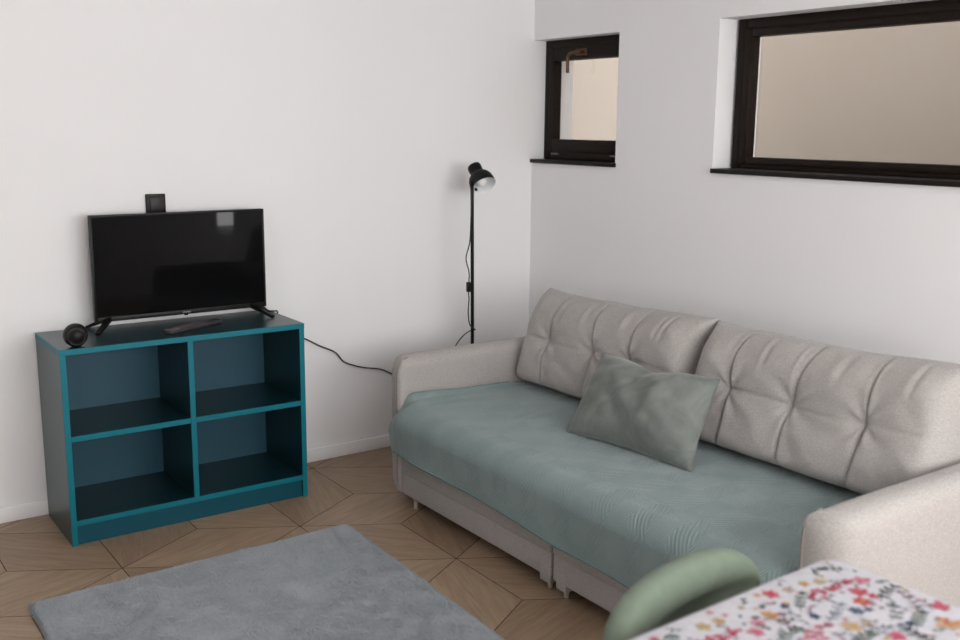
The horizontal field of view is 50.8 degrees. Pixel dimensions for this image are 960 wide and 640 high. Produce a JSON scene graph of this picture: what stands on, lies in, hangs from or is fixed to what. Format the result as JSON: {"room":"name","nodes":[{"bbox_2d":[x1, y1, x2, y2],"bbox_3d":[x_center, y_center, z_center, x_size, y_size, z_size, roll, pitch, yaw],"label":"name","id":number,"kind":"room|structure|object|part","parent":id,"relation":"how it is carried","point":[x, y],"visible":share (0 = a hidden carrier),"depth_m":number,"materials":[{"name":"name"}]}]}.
{"room":"living room","nodes":[
{"label":"living room","id":0,"kind":"room"},
{"bbox_2d":[0,0,573,507],"bbox_3d":[-1.752,-0.530,4.111,5.320,2.650,0.250,-7,13,-35],"label":"wall","id":1,"kind":"structure","parent":0,"point":[356,128],"depth_m":4.59,"materials":[{"name":"white paint"}]},
{"bbox_2d":[145,194,165,212],"bbox_3d":[-1.358,-0.487,4.234,0.082,0.082,0.021,-7,13,-35],"label":"wall outlet","id":2,"kind":"object","parent":1,"relation":"attached to","point":[155,203],"visible":0.85,"depth_m":4.22,"materials":[{"name":"grey plastic"}]},
{"bbox_2d":[0,434,390,523],"bbox_3d":[-1.697,0.761,4.245,4.800,0.064,0.013,-7,13,-35],"label":"baseboard","id":3,"kind":"structure","parent":1,"relation":"attached to","point":[37,508],"depth_m":4.88,"materials":[{"name":"white"}]},
{"bbox_2d":[0,446,610,639],"bbox_3d":[-0.174,1.231,2.136,4.800,0.030,5.300,-7,13,-35],"label":"floor","id":4,"kind":"structure","parent":0,"point":[38,562],"depth_m":3.84,"materials":[{"name":"brown wood"}]},
{"bbox_2d":[35,310,307,546],"bbox_3d":[-1.263,0.410,4.225,0.986,0.769,0.390,-7,13,-35],"label":"shelf unit","id":5,"kind":"object","parent":4,"relation":"on","point":[145,427],"visible":1,"depth_m":4.24,"materials":[{"name":"teal laminate"}]},
{"bbox_3d":[-1.657,0.470,3.955,0.022,0.747,0.387,-7,13,-35],"label":"panel","id":6,"kind":"part","parent":5,"relation":"part of","materials":[{"name":"teal laminate"}]},
{"bbox_2d":[63,323,87,346],"bbox_3d":[-1.517,0.055,3.790,0.089,0.086,0.089,-7,13,-35],"label":"speaker","id":7,"kind":"object","parent":5,"relation":"on","point":[75,334],"visible":1,"depth_m":3.76},
{"bbox_3d":[-1.458,0.397,4.081,0.458,0.022,0.380,-7,13,-35],"label":"shelf","id":8,"kind":"part","parent":5,"relation":"part of","materials":[{"name":"teal laminate"}]},
{"bbox_3d":[-1.374,0.391,4.381,0.939,0.747,0.005,-7,13,-35],"label":"panel","id":9,"kind":"part","parent":5,"relation":"part of","materials":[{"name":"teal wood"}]},
{"bbox_3d":[-1.260,0.043,4.156,0.984,0.022,0.387,-7,13,-35],"label":"panel","id":10,"kind":"part","parent":5,"relation":"part of","materials":[{"name":"teal laminate"}]},
{"bbox_2d":[85,208,274,335],"bbox_3d":[-1.237,-0.218,4.226,0.789,0.464,0.203,-7,13,-35],"label":"television","id":11,"kind":"object","parent":5,"relation":"on","point":[143,265],"visible":1,"depth_m":4.21,"materials":[{"name":"black plastic"}]},
{"bbox_2d":[263,306,391,373],"bbox_3d":[-0.675,0.120,4.833,0.853,0.545,0.084,-9,14,-41],"label":"power cable","id":12,"kind":"object","parent":11,"relation":"attached to","point":[264,307],"visible":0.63,"depth_m":4.85,"materials":[{"name":"black plastic"}]},
{"bbox_3d":[-1.265,0.701,4.280,0.939,0.022,0.381,-7,13,-35],"label":"shelf","id":13,"kind":"part","parent":5,"relation":"part of","materials":[{"name":"teal laminate"}]},
{"bbox_2d":[164,318,221,333],"bbox_3d":[-1.172,0.024,4.143,0.046,0.021,0.285,7,12,29],"label":"remote control","id":14,"kind":"object","parent":5,"relation":"on","point":[200,324],"visible":1,"depth_m":4.12,"materials":[{"name":"black plastic"}]},
{"bbox_3d":[-1.065,0.348,4.354,0.458,0.022,0.380,-7,13,-35],"label":"shelf","id":15,"kind":"part","parent":5,"relation":"part of","materials":[{"name":"teal laminate"}]},
{"bbox_3d":[-0.871,0.372,4.501,0.022,0.747,0.387,-7,13,-35],"label":"panel","id":16,"kind":"part","parent":5,"relation":"part of","materials":[{"name":"teal laminate"}]},
{"bbox_2d":[28,524,504,639],"bbox_3d":[-0.511,1.038,2.978,1.286,0.023,1.964,-7,13,-35],"label":"rug","id":17,"kind":"object","parent":4,"relation":"on","point":[331,583],"visible":1,"depth_m":3.39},
{"bbox_2d":[455,162,495,345],"bbox_3d":[-0.099,-0.054,4.966,0.362,1.424,0.236,0,11,-5],"label":"floor lamp","id":18,"kind":"object","parent":4,"relation":"on","point":[481,181],"visible":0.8,"depth_m":4.90,"materials":[{"name":"black metal"}]},
{"bbox_3d":[-0.151,-0.080,5.008,0.174,1.164,0.244,-7,13,-35],"label":"cord","id":19,"kind":"part","parent":18,"relation":"part of","materials":[{"name":"black plastic"}]},
{"bbox_2d":[466,282,470,291],"bbox_3d":[-0.055,-0.160,4.913,0.020,0.050,0.022,-7,13,-35],"label":"switch","id":20,"kind":"object","parent":18,"relation":"attached to","point":[468,284],"depth_m":4.90,"materials":[{"name":"black plastic"}]},
{"bbox_3d":[0.000,-0.685,4.897,0.127,0.156,0.156,-7,13,-35],"label":"lamp shade","id":21,"kind":"part","parent":18,"relation":"part of","materials":[{"name":"black metal"}]},
{"bbox_3d":[0.003,-0.678,4.894,0.054,0.069,0.068,-7,13,-35],"label":"bulb","id":22,"kind":"part","parent":18,"relation":"part of","materials":[{"name":"white glass"}]},
{"bbox_2d":[392,288,959,611],"bbox_3d":[0.656,0.455,3.727,1.100,0.909,2.264,-7,13,-35],"label":"sofa","id":23,"kind":"object","parent":4,"relation":"on","point":[882,428],"visible":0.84,"depth_m":3.37,"materials":[{"name":"beige fabric"}]},
{"bbox_3d":[0.053,0.391,4.613,1.048,0.597,0.128,-7,13,-35],"label":"armrest","id":24,"kind":"part","parent":23,"relation":"part of","materials":[{"name":"beige fabric"}]},
{"bbox_3d":[0.246,0.881,3.554,0.052,0.070,0.054,-7,13,-35],"label":"post","id":25,"kind":"part","parent":23,"relation":"part of","materials":[{"name":"beige fabric"}]},
{"bbox_3d":[0.298,0.895,3.482,0.052,0.070,0.054,-7,13,-35],"label":"post","id":26,"kind":"part","parent":23,"relation":"part of","materials":[{"name":"beige fabric"}]},
{"bbox_2d":[516,288,718,398],"bbox_3d":[0.549,0.140,4.222,0.312,0.447,1.004,-7,13,-35],"label":"cushion","id":27,"kind":"object","parent":23,"relation":"on","point":[567,336],"depth_m":4.19,"materials":[{"name":"beige fabric"}]},
{"bbox_2d":[388,381,861,588],"bbox_3d":[0.495,0.579,3.671,0.793,0.298,2.015,-7,13,-35],"label":"blanket","id":28,"kind":"object","parent":23,"relation":"on","point":[623,513],"visible":0.8,"depth_m":3.40,"materials":[{"name":"teal fabric"}]},
{"bbox_2d":[566,352,720,471],"bbox_3d":[0.566,0.312,3.684,0.246,0.296,0.671,-6,13,-32],"label":"throw pillow","id":29,"kind":"object","parent":28,"relation":"on","point":[624,403],"visible":1,"depth_m":3.54,"materials":[{"name":"grey fabric"}]},
{"bbox_2d":[695,320,959,494],"bbox_3d":[1.132,0.294,3.410,0.316,0.464,1.007,-7,13,-35],"label":"cushion","id":30,"kind":"object","parent":23,"relation":"on","point":[861,422],"depth_m":3.24,"materials":[{"name":"beige fabric"}]},
{"bbox_3d":[1.283,0.733,2.903,1.048,0.597,0.132,-7,13,-35],"label":"armrest","id":31,"kind":"part","parent":23,"relation":"part of","materials":[{"name":"beige fabric"}]},
{"bbox_2d":[602,548,760,639],"bbox_3d":[0.526,0.888,1.893,0.526,0.755,0.559,10,14,40],"label":"dining chair","id":32,"kind":"object","parent":4,"relation":"on","point":[688,584],"visible":0.82,"depth_m":1.98,"materials":[{"name":"green plastic"}]},
{"bbox_3d":[0.420,0.980,1.392,1.284,0.757,0.786,-8,14,-37],"label":"dining table","id":33,"kind":"object","parent":4,"relation":"on","visible":0},
{"bbox_2d":[631,560,959,639],"bbox_3d":[0.422,0.729,1.343,1.391,0.256,0.909,-7,13,-35],"label":"tablecloth","id":34,"kind":"object","parent":33,"relation":"on","point":[823,599],"visible":1,"depth_m":1.78,"materials":[{"name":"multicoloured fabric"}]},
{"bbox_2d":[529,0,959,363],"bbox_3d":[1.666,-0.408,3.661,0.270,2.650,4.450,-7,13,-35],"label":"wall","id":35,"kind":"structure","parent":0,"point":[872,267],"depth_m":4.33,"materials":[{"name":"white paint"}]},
{"bbox_2d":[530,34,619,166],"bbox_3d":[0.519,-1.095,5.070,0.166,0.626,0.650,-7,13,-35],"label":"window","id":36,"kind":"structure","parent":35,"relation":"in","point":[600,153],"depth_m":5.16,"materials":[{"name":"brown wood"}]},
{"bbox_3d":[0.498,-0.796,5.114,0.121,0.020,0.649,-7,13,-35],"label":"sill","id":37,"kind":"part","parent":36,"relation":"part of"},
{"bbox_3d":[0.475,-1.293,5.055,0.053,0.112,0.089,-7,13,-35],"label":"handle","id":38,"kind":"part","parent":36,"relation":"part of","materials":[{"name":"brown metal"}]},
{"bbox_3d":[0.507,-1.338,5.044,0.010,0.032,0.090,-7,13,-35],"label":"handle plate","id":39,"kind":"part","parent":36,"relation":"part of","materials":[{"name":"brown metal"}]},
{"bbox_3d":[0.544,-1.110,5.089,0.058,0.528,0.560,-7,13,-35],"label":"sash","id":40,"kind":"part","parent":36,"relation":"part of","materials":[{"name":"brown wood"}]},
{"bbox_2d":[710,0,959,186],"bbox_3d":[1.552,-0.819,3.649,0.188,0.640,1.693,-7,13,-35],"label":"window","id":41,"kind":"structure","parent":35,"relation":"in","point":[751,30],"depth_m":3.96,"materials":[{"name":"brown wood"}]},
{"bbox_3d":[1.521,-0.511,3.691,0.123,0.020,1.688,-7,13,-35],"label":"sill","id":42,"kind":"part","parent":41,"relation":"part of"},
{"label":"outside","id":43,"kind":"structure","parent":0,"visible":0},
{"bbox_2d":[572,21,959,179],"bbox_3d":[1.578,-0.807,5.858,0.200,3.600,7.700,-7,13,-35],"label":"window pane","id":44,"kind":"structure","parent":43,"point":[883,94],"depth_m":5.17,"materials":[{"name":"glass"}]}
]}

